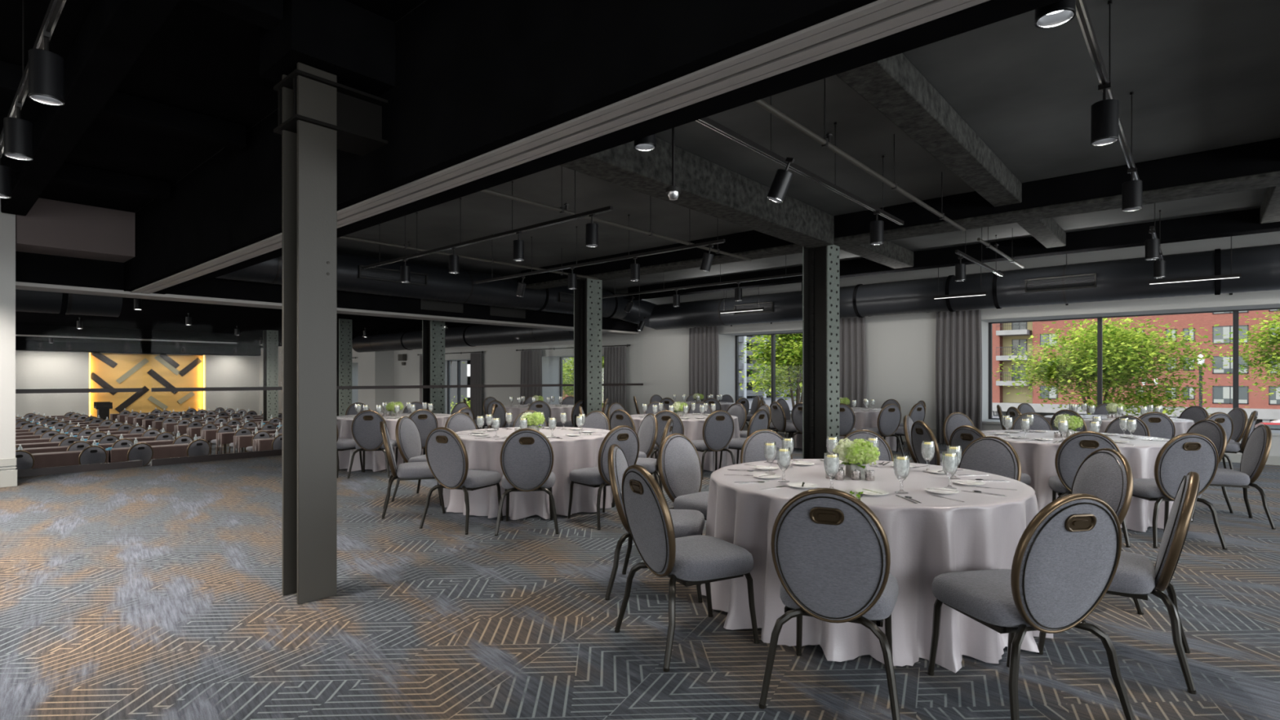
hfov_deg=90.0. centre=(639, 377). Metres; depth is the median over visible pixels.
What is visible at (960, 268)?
track light
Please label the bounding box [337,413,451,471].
tablecloth
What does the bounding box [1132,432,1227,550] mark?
banquet chair
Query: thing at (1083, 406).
water goblet
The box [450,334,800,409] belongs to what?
parking garage
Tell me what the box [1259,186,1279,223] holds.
ceiling beam
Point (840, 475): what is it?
cup
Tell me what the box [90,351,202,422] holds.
panel
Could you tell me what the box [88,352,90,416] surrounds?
led strip
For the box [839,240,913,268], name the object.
ceiling beam
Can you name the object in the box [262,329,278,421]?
column
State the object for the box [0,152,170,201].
ceiling beam
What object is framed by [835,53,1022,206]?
ceiling beam
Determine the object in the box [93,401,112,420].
lectern
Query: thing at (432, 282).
duct
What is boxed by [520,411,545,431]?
flower arrangement
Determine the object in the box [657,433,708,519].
banquet chair
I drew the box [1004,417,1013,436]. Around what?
water goblet
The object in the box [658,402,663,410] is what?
water goblet
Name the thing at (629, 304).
track light
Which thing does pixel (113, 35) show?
ceiling beam
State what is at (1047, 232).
ceiling beam
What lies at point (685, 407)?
water goblet
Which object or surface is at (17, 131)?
track light
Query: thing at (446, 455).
banquet chair
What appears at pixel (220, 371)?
wall
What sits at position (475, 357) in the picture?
curtain
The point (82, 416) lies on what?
chair
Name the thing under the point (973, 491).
spoon
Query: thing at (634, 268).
track light
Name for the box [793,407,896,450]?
tablecloth
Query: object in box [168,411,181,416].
chair
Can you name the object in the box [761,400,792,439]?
banquet chair
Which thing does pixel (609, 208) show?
track
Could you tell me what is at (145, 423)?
drape
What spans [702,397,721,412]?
banquet chair
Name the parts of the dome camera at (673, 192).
hanger rod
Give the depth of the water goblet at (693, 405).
10.65 m
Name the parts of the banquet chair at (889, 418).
seat, frame, backrest, handle, leg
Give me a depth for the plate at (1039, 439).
6.26 m
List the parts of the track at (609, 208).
hanger rod, hanger rod, rail, hanger rod, hanger rod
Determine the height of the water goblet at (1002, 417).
0.201 m
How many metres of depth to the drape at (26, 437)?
17.91 m
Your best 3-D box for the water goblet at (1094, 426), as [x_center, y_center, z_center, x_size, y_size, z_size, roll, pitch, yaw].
[4.328,0.512,6.093,0.081,0.201,0.081,0,0,20]
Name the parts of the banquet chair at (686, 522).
leg, frame, backrest, leg, seat, leg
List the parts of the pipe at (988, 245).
hanger rod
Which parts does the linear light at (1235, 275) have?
hanger rod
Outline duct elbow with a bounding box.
[620,295,656,328]
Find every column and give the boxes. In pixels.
[259,0,395,604]
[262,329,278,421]
[337,318,351,416]
[422,320,444,413]
[573,278,601,427]
[802,244,839,458]
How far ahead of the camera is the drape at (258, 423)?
23.72 m
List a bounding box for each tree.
[450,395,470,413]
[562,356,604,407]
[738,333,802,407]
[993,316,1248,416]
[1196,309,1279,399]
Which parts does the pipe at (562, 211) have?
hanger rod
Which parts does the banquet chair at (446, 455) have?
leg, handle, backrest, frame, leg, seat frame, seat, leg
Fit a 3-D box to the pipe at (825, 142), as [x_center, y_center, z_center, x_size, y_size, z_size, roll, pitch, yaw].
[2.066,-2.065,5.700,0.060,0.530,5.900,0,0,41]
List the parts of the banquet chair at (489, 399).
backrest, frame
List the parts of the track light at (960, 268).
stem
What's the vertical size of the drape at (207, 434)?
0.708 m
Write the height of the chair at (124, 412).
0.938 m
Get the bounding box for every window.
[447,360,470,413]
[560,355,604,404]
[735,332,802,415]
[982,307,1279,435]
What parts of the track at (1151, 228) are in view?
hanger rod, rail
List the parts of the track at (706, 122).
hanger rod, hanger rod, hanger rod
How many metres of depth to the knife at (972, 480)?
3.79 m
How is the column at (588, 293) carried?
on the floor at (145, 593)
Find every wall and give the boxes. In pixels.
[0,198,15,471]
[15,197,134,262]
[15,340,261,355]
[15,350,88,417]
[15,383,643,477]
[202,355,258,414]
[258,324,642,429]
[642,231,1279,456]
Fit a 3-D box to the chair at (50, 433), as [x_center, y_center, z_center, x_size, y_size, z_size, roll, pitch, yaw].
[-16.432,1.904,17.855,0.620,0.938,0.548,0,0,45]
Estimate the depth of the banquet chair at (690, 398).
17.20 m
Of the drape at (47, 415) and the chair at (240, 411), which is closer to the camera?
the drape at (47, 415)
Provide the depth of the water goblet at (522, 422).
6.56 m
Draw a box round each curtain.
[419,355,422,403]
[470,352,481,429]
[520,350,542,404]
[603,346,626,416]
[688,326,719,401]
[839,316,866,408]
[935,309,982,444]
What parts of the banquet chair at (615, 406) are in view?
backrest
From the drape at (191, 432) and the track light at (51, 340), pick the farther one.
the track light at (51, 340)
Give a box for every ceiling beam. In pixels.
[0,0,181,215]
[0,60,246,151]
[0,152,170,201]
[15,251,638,334]
[124,0,1062,294]
[190,0,283,31]
[520,137,1279,284]
[524,170,1279,289]
[559,137,834,248]
[627,208,1279,300]
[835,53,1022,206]
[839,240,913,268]
[1017,217,1066,248]
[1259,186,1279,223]
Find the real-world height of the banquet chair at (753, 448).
0.933 m
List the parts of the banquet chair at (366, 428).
leg, leg, backrest, handle, frame, seat, leg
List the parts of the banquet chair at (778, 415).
backrest, frame, seat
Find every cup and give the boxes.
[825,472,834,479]
[834,469,844,480]
[851,469,861,480]
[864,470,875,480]
[1053,431,1060,438]
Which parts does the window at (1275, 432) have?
sill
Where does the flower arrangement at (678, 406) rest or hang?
on the tablecloth at (693, 427)
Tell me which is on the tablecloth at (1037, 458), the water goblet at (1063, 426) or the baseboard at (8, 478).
the water goblet at (1063, 426)
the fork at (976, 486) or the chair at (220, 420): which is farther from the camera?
the chair at (220, 420)
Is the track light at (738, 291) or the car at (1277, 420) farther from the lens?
the car at (1277, 420)
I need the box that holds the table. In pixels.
[219,444,225,453]
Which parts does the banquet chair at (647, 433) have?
seat, backrest, frame, leg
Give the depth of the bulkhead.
23.57 m
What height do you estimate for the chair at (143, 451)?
0.938 m
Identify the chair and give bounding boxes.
[15,418,26,423]
[15,420,30,426]
[15,449,34,469]
[20,422,36,429]
[23,413,35,417]
[28,424,47,431]
[29,414,43,419]
[33,415,47,422]
[33,426,52,435]
[40,417,54,423]
[40,430,60,438]
[44,419,59,426]
[48,433,71,442]
[51,421,67,427]
[57,436,81,446]
[62,423,79,430]
[63,411,75,417]
[65,426,84,433]
[66,440,91,451]
[68,413,80,418]
[75,414,88,420]
[76,428,95,436]
[78,445,106,464]
[83,416,97,422]
[87,431,106,439]
[88,417,103,423]
[97,434,119,444]
[98,419,114,426]
[108,421,124,428]
[111,438,133,448]
[115,409,130,422]
[116,423,133,431]
[127,411,138,424]
[127,442,153,466]
[128,426,146,433]
[135,412,149,429]
[141,413,156,428]
[142,428,160,436]
[149,408,161,429]
[151,415,166,428]
[154,431,175,440]
[159,410,170,415]
[160,417,177,432]
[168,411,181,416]
[172,418,192,438]
[172,435,193,444]
[178,413,191,435]
[183,420,203,435]
[185,408,196,413]
[186,439,210,456]
[188,413,202,419]
[195,408,206,413]
[197,422,219,451]
[202,415,216,421]
[204,410,216,415]
[208,417,227,442]
[209,425,233,454]
[214,407,224,411]
[216,411,228,416]
[222,418,241,444]
[224,408,235,413]
[228,413,240,417]
[228,427,252,453]
[236,408,247,413]
[240,421,257,449]
[241,413,254,419]
[245,410,257,415]
[245,431,271,452]
[261,422,276,430]
[267,417,281,423]
[271,434,282,449]
[276,426,282,433]
[337,426,363,478]
[345,402,369,415]
[346,409,395,478]
[379,421,445,519]
[391,416,426,502]
[395,408,437,464]
[402,401,427,413]
[419,426,503,534]
[444,412,477,432]
[450,401,469,414]
[457,407,474,421]
[462,398,492,427]
[483,396,496,428]
[486,404,495,428]
[487,400,514,428]
[494,427,559,536]
[512,410,547,427]
[523,395,533,404]
[527,400,551,426]
[555,400,583,426]
[560,395,573,404]
[567,425,639,529]
[578,405,584,414]
[579,410,610,430]
[601,398,608,415]
[604,444,704,603]
[607,402,626,422]
[609,408,657,458]
[611,418,673,506]
[614,464,759,671]
[633,395,639,414]
[637,413,659,485]
[644,401,666,413]
[649,394,662,403]
[650,410,684,457]
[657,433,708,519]
[659,397,675,413]
[685,394,702,401]
[687,401,711,413]
[691,409,735,479]
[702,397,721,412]
[718,394,733,402]
[719,408,768,468]
[726,402,746,431]
[735,397,749,426]
[739,404,771,438]
[740,429,792,463]
[746,396,764,421]
[747,395,759,414]
[758,488,900,719]
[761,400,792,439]
[769,401,796,448]
[776,398,793,439]
[791,402,802,437]
[839,403,856,435]
[842,429,893,461]
[860,403,904,457]
[880,399,903,444]
[884,403,925,457]
[896,400,925,444]
[903,414,942,463]
[911,420,942,466]
[927,493,1134,719]
[942,412,974,445]
[949,425,1031,485]
[957,435,1021,481]
[996,404,1006,430]
[1006,406,1022,430]
[1010,412,1052,430]
[1017,402,1035,413]
[1036,471,1199,694]
[1048,431,1130,547]
[1050,408,1087,431]
[1071,448,1143,614]
[1091,403,1123,415]
[1104,415,1150,436]
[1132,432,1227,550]
[1137,411,1175,439]
[1178,405,1208,423]
[1186,419,1233,513]
[1191,424,1275,529]
[1204,412,1233,469]
[1222,407,1248,468]
[1224,410,1257,453]
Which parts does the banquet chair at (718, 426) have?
leg, seat, seat frame, leg, backrest, frame, handle, leg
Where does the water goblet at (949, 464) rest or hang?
on the tablecloth at (931, 538)
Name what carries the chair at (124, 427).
on the floor at (213, 446)
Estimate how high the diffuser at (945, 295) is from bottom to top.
0.006 m
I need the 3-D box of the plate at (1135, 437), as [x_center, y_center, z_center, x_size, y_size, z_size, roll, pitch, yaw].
[5.005,0.605,6.530,0.168,0.015,0.168,0,0,41]
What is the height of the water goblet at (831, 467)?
0.201 m
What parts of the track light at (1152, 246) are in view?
stem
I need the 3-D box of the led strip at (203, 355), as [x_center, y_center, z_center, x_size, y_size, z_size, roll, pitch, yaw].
[-25.416,0.510,37.288,0.030,3.680,0.040,0,0,41]
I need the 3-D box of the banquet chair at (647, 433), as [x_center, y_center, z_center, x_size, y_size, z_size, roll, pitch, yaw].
[-0.120,0.904,7.779,0.622,0.933,0.554,0,0,-26]
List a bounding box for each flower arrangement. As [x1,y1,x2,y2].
[385,401,404,416]
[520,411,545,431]
[533,395,543,400]
[672,401,687,416]
[693,393,703,402]
[832,438,879,477]
[839,397,849,404]
[1053,413,1083,437]
[1105,402,1126,417]
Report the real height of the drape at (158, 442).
0.708 m
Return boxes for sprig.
[849,490,863,497]
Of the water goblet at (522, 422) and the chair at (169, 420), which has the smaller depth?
the water goblet at (522, 422)
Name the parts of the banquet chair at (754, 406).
backrest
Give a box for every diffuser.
[937,294,985,298]
[1151,276,1239,284]
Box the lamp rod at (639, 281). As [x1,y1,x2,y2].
[639,280,639,316]
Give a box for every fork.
[759,485,785,489]
[932,494,964,502]
[976,486,1017,490]
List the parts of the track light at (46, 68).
stem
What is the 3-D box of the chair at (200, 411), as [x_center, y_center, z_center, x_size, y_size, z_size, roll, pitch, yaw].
[-20.375,1.904,29.610,0.620,0.938,0.548,0,0,38]
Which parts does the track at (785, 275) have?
rail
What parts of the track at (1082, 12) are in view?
hanger rod, hanger rod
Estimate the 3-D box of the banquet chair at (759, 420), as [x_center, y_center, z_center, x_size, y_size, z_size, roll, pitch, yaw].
[1.515,0.904,9.253,0.554,0.933,0.622,0,0,-45]
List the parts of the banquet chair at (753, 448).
backrest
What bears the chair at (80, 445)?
on the floor at (213, 446)
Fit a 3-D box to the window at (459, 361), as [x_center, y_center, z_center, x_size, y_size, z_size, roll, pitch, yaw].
[-7.142,0.485,25.697,3.400,2.430,0.980,0,0,41]
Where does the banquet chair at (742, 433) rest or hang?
on the floor at (145, 593)
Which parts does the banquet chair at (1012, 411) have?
handle, frame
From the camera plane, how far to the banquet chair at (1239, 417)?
9.31 m
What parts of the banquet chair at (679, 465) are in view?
frame, backrest, seat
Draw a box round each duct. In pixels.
[15,288,122,316]
[214,251,628,319]
[351,324,573,352]
[648,244,1279,329]
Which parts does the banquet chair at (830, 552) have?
leg, leg, handle, backrest, frame, seat frame, seat, leg, leg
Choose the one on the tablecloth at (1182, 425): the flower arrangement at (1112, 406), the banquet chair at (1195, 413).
the flower arrangement at (1112, 406)
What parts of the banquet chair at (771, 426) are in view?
seat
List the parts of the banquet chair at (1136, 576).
leg, seat frame, seat, backrest, leg, frame, leg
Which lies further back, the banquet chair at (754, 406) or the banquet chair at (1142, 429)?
the banquet chair at (754, 406)
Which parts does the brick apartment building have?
balcony railing, balcony railing, balcony railing, pane, pane, pane, pane, pane, pane, pane, pane, pane, pane, pane, pane, pane, pane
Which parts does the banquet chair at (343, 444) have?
leg, seat, seat frame, leg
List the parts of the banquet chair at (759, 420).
leg, seat, leg, frame, backrest, handle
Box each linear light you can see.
[719,287,764,313]
[933,266,986,298]
[1147,236,1241,284]
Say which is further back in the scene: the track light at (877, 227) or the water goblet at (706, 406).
the water goblet at (706, 406)
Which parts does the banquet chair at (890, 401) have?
backrest, frame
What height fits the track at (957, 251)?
0.621 m
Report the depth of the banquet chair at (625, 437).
5.96 m
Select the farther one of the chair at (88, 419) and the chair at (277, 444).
the chair at (88, 419)
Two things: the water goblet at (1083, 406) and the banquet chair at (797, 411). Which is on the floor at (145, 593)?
the banquet chair at (797, 411)
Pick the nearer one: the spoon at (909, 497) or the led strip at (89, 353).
the spoon at (909, 497)
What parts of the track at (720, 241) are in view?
hanger rod, hanger rod, rail, hanger rod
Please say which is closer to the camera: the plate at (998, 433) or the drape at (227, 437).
the plate at (998, 433)
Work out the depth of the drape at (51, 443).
15.84 m
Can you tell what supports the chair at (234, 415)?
on the floor at (213, 446)
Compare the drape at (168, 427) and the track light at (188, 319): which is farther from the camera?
the drape at (168, 427)
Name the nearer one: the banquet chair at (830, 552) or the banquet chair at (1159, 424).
the banquet chair at (830, 552)
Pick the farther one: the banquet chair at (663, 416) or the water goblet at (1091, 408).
the water goblet at (1091, 408)
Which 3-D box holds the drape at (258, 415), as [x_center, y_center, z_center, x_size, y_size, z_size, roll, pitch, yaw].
[-17.090,1.986,27.481,0.548,0.708,1.848,0,0,41]
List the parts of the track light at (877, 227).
stem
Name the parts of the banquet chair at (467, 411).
backrest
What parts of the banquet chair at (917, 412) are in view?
leg, seat, frame, backrest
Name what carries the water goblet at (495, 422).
on the tablecloth at (570, 453)
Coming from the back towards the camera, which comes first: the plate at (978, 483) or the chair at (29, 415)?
the chair at (29, 415)
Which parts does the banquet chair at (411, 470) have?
leg, frame, backrest, leg, seat, seat frame, leg, leg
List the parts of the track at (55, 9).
hanger rod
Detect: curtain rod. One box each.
[417,351,483,355]
[515,344,630,351]
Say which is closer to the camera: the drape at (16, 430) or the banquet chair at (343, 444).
the banquet chair at (343, 444)
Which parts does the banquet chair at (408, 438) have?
leg, frame, backrest, seat, leg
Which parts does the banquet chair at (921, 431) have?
handle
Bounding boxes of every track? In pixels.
[0,0,66,152]
[361,170,613,269]
[473,214,724,284]
[601,254,802,297]
[696,95,903,225]
[955,227,1004,276]
[1075,0,1139,180]
[1149,203,1164,260]
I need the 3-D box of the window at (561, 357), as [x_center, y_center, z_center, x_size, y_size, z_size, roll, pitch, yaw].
[-1.935,0.485,21.139,3.040,2.430,0.980,0,0,41]
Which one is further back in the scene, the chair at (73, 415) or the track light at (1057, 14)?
the chair at (73, 415)
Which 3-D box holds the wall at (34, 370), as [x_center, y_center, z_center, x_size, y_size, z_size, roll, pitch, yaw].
[-32.954,0.510,30.294,2.500,3.720,10.174,0,0,41]
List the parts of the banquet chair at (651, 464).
seat, leg, backrest, frame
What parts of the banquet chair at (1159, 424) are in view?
handle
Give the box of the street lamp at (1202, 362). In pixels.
[1196,352,1204,407]
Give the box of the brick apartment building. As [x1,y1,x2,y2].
[992,309,1279,423]
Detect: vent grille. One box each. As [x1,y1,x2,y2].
[357,265,427,285]
[557,292,573,303]
[733,302,773,315]
[1024,273,1097,292]
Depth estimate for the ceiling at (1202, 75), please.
5.90 m
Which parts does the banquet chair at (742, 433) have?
seat, backrest, frame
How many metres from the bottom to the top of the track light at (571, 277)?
0.336 m
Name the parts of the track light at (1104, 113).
stem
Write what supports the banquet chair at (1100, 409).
on the floor at (145, 593)
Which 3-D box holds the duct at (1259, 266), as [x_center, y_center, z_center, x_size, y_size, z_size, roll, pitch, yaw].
[7.402,-1.804,11.112,18.500,1.052,0.730,0,0,41]
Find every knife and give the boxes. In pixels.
[727,469,759,471]
[733,480,768,483]
[862,488,882,493]
[895,494,917,503]
[926,488,957,491]
[961,490,1006,497]
[972,480,1009,481]
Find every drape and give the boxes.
[15,429,29,432]
[15,431,34,435]
[15,435,40,439]
[15,437,51,444]
[15,441,60,448]
[21,415,63,417]
[21,444,92,453]
[23,417,68,419]
[26,417,75,422]
[31,419,84,422]
[31,448,108,468]
[39,422,89,425]
[45,423,99,427]
[51,425,109,431]
[58,427,117,433]
[66,430,129,436]
[76,433,142,439]
[86,435,156,444]
[97,439,173,448]
[108,443,190,462]
[110,412,151,421]
[116,413,159,422]
[124,414,168,424]
[133,416,180,426]
[142,417,189,428]
[151,419,203,430]
[162,421,213,431]
[173,422,226,437]
[186,424,243,437]
[193,412,236,418]
[200,426,262,440]
[204,413,245,417]
[215,414,261,419]
[216,429,278,453]
[226,417,262,422]
[233,432,282,453]
[240,417,282,424]
[252,437,275,451]
[253,420,282,426]
[273,422,282,429]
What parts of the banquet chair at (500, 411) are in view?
backrest, seat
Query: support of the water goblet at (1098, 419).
on the tablecloth at (1037, 458)
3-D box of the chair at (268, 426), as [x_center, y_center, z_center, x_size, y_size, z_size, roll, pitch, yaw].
[-12.022,1.904,20.569,0.620,0.938,0.548,0,0,41]
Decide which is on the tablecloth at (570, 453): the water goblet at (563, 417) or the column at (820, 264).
the water goblet at (563, 417)
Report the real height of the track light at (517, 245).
0.336 m
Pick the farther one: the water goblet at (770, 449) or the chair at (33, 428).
the chair at (33, 428)
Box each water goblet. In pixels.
[355,404,361,413]
[363,404,368,410]
[376,404,382,413]
[382,402,387,413]
[394,404,399,417]
[406,402,411,413]
[409,404,415,413]
[422,402,427,408]
[427,403,433,411]
[476,415,484,434]
[485,413,493,431]
[492,417,500,437]
[505,412,512,430]
[517,397,520,407]
[519,417,527,428]
[546,397,550,405]
[548,417,556,436]
[560,412,567,429]
[576,415,583,434]
[578,413,585,431]
[642,404,647,416]
[652,404,657,413]
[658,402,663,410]
[668,404,674,411]
[683,404,688,417]
[691,402,696,414]
[699,404,705,418]
[703,403,708,414]
[711,403,715,412]
[764,441,777,473]
[776,447,791,482]
[782,437,793,467]
[823,452,839,489]
[826,435,838,454]
[852,400,856,407]
[864,400,868,406]
[866,436,879,466]
[870,399,875,408]
[893,454,910,493]
[920,440,934,472]
[941,451,958,489]
[946,444,961,479]
[1001,414,1009,433]
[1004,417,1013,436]
[1020,417,1030,438]
[1025,414,1034,432]
[1057,420,1068,441]
[1071,404,1077,412]
[1080,403,1087,416]
[1088,405,1095,418]
[1089,421,1099,432]
[1092,416,1102,426]
[1116,406,1123,415]
[1119,417,1128,437]
[1126,418,1137,439]
[1140,406,1147,414]
[1146,404,1153,412]
[1154,405,1161,412]
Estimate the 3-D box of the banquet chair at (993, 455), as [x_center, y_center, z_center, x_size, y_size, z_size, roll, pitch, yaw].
[2.411,0.904,4.659,0.622,0.933,0.554,0,0,-34]
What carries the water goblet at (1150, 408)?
on the tablecloth at (1182, 425)
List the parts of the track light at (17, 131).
stem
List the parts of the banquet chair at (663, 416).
leg, handle, backrest, frame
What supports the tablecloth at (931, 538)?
on the round table
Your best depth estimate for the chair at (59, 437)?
16.63 m
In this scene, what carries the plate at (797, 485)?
on the tablecloth at (931, 538)
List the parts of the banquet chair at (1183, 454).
seat frame, leg, leg, seat, frame, backrest, handle, leg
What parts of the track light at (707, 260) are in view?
stem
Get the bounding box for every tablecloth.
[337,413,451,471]
[443,426,613,519]
[503,404,573,426]
[630,413,741,471]
[680,401,733,411]
[700,458,1053,673]
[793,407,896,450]
[981,430,1192,532]
[1044,414,1194,436]
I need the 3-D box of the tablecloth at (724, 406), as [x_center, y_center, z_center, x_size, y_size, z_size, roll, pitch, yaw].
[1.398,0.988,15.698,2.007,0.752,1.947,0,0,19]
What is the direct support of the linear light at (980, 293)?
hanging from the ceiling at (1202, 75)
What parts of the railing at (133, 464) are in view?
rail, rail, rail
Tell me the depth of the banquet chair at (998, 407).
10.32 m
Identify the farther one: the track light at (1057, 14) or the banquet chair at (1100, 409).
the banquet chair at (1100, 409)
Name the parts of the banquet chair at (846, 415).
handle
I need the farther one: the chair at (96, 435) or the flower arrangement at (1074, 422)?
the chair at (96, 435)
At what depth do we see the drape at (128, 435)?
18.32 m
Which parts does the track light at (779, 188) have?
stem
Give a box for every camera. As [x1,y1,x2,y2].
[398,354,406,365]
[665,127,680,199]
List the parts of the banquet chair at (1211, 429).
backrest, frame, leg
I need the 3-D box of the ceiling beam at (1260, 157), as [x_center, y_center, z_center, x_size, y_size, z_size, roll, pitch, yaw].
[4.745,-2.165,7.774,19.100,0.330,0.450,0,0,41]
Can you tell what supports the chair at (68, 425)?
on the floor at (213, 446)
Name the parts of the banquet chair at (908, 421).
frame, backrest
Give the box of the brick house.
[562,390,603,411]
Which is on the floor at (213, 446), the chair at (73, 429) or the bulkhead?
the chair at (73, 429)
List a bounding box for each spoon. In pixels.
[738,481,764,484]
[904,496,921,503]
[973,490,1004,495]
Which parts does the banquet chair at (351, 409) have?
backrest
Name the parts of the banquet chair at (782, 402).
backrest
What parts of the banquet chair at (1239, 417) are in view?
leg, backrest, frame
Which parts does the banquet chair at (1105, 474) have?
backrest, frame, leg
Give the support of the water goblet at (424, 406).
on the tablecloth at (375, 460)
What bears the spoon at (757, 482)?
on the tablecloth at (931, 538)
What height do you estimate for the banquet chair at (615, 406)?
0.933 m
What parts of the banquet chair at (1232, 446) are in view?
seat frame, seat, backrest, frame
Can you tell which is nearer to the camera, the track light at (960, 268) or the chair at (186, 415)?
the track light at (960, 268)
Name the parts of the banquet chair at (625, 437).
leg, seat, seat frame, leg, leg, frame, backrest, handle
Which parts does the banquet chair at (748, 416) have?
seat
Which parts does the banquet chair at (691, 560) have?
leg, handle, backrest, frame, leg, seat frame, leg, seat, leg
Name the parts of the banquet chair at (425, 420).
leg, handle, backrest, frame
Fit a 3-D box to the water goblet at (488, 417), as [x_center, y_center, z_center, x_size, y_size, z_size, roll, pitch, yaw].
[-1.715,0.512,7.282,0.081,0.201,0.081,0,0,41]
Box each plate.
[470,431,485,433]
[473,434,489,436]
[484,428,498,431]
[564,434,581,436]
[753,465,778,470]
[753,473,781,479]
[787,482,817,488]
[790,461,813,466]
[854,488,888,496]
[889,463,915,467]
[924,487,959,494]
[927,469,945,474]
[952,480,985,485]
[993,432,1010,435]
[1009,435,1027,439]
[1031,430,1048,432]
[1033,438,1053,440]
[1102,433,1119,435]
[1113,440,1131,443]
[1120,435,1141,438]
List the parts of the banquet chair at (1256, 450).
seat frame, seat, leg, backrest, frame, leg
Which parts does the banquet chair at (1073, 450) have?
leg, seat, leg, backrest, frame, handle, leg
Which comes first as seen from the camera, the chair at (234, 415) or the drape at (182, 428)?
the drape at (182, 428)
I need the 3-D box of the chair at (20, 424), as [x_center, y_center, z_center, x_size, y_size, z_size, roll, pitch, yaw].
[-21.067,1.904,21.852,0.620,0.938,0.548,0,0,42]
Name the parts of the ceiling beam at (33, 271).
access panel, access panel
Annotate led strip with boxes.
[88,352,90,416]
[203,355,204,409]
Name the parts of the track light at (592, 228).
stem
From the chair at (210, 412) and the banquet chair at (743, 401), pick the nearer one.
the banquet chair at (743, 401)
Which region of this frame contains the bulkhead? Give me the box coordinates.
[15,323,236,344]
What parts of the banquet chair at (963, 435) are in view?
backrest, handle, frame, seat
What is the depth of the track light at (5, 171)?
4.84 m
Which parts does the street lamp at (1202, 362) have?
globe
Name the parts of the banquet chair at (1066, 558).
leg, seat, leg, seat frame, leg, frame, backrest, handle, leg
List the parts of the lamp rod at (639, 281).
track light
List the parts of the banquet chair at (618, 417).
handle, backrest, frame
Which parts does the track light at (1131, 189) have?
stem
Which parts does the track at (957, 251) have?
rail, hanger rod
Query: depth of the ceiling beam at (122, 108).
5.42 m
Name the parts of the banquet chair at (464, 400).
seat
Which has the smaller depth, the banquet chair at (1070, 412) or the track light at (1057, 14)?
the track light at (1057, 14)
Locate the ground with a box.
[450,395,1257,424]
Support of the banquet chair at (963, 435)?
on the floor at (145, 593)
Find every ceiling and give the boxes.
[0,0,1279,293]
[15,297,485,347]
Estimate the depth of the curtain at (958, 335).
12.97 m
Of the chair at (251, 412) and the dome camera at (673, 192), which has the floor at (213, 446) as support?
the chair at (251, 412)
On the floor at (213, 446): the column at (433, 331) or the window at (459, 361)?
the column at (433, 331)
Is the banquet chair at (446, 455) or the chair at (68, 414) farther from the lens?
the chair at (68, 414)
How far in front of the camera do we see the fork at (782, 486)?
3.56 m
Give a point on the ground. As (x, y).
(768, 400)
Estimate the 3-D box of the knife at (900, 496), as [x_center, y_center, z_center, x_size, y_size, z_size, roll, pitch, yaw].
[1.340,0.611,3.223,0.014,0.003,0.225,0,0,-2]
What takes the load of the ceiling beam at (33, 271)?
attached to the ceiling at (1202, 75)
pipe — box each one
[339,215,598,279]
[480,166,751,261]
[753,78,965,231]
[977,226,1024,268]
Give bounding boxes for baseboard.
[0,457,17,487]
[742,426,1279,465]
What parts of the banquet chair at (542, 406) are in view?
handle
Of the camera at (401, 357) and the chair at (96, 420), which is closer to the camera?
the chair at (96, 420)
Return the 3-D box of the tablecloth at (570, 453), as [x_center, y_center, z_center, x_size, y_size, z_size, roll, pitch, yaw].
[-1.155,0.988,7.107,1.990,0.752,1.940,0,0,10]
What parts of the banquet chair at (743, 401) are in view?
frame, backrest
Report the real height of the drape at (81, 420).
0.708 m
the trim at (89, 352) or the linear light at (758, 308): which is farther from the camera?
the trim at (89, 352)
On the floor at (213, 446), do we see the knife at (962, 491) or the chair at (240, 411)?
the chair at (240, 411)
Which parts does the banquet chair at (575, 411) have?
seat, backrest, frame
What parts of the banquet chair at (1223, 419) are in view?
frame, handle, backrest, leg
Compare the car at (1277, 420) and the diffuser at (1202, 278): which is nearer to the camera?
the diffuser at (1202, 278)
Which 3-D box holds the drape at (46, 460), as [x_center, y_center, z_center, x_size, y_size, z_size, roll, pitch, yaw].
[-12.748,1.986,13.858,0.548,0.708,1.848,0,0,41]
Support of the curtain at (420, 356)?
hanging from the curtain rod at (482, 352)
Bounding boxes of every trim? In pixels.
[15,334,236,343]
[88,351,199,355]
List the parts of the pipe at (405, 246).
hanger rod, hanger rod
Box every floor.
[0,433,1279,719]
[124,422,248,466]
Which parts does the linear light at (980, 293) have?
hanger rod, hanger rod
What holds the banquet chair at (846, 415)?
on the floor at (145, 593)
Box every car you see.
[1254,422,1279,428]
[1270,419,1279,422]
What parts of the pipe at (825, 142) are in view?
hanger rod, hanger rod, hanger rod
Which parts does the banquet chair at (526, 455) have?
leg, leg, handle, backrest, frame, seat frame, seat, leg, leg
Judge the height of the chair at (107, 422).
0.938 m
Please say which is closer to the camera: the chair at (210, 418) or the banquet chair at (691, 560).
the banquet chair at (691, 560)
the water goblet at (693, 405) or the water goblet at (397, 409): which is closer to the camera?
the water goblet at (397, 409)
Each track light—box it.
[0,151,11,198]
[3,102,33,160]
[27,31,64,106]
[48,337,53,342]
[76,317,82,328]
[133,298,141,310]
[185,313,191,324]
[234,325,239,335]
[259,337,262,345]
[363,328,367,337]
[400,258,410,282]
[448,247,459,273]
[512,231,524,261]
[515,275,525,297]
[568,267,576,288]
[585,213,598,247]
[623,296,635,312]
[630,257,639,280]
[633,133,656,151]
[672,289,679,306]
[699,244,714,271]
[734,282,742,301]
[766,157,795,203]
[870,210,884,244]
[955,256,965,281]
[1034,0,1075,28]
[1090,81,1119,146]
[1121,167,1142,211]
[1144,229,1159,260]
[1153,252,1165,278]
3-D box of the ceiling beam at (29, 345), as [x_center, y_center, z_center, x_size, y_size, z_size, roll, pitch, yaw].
[-29.122,-1.595,32.850,0.700,0.470,19.070,0,0,41]

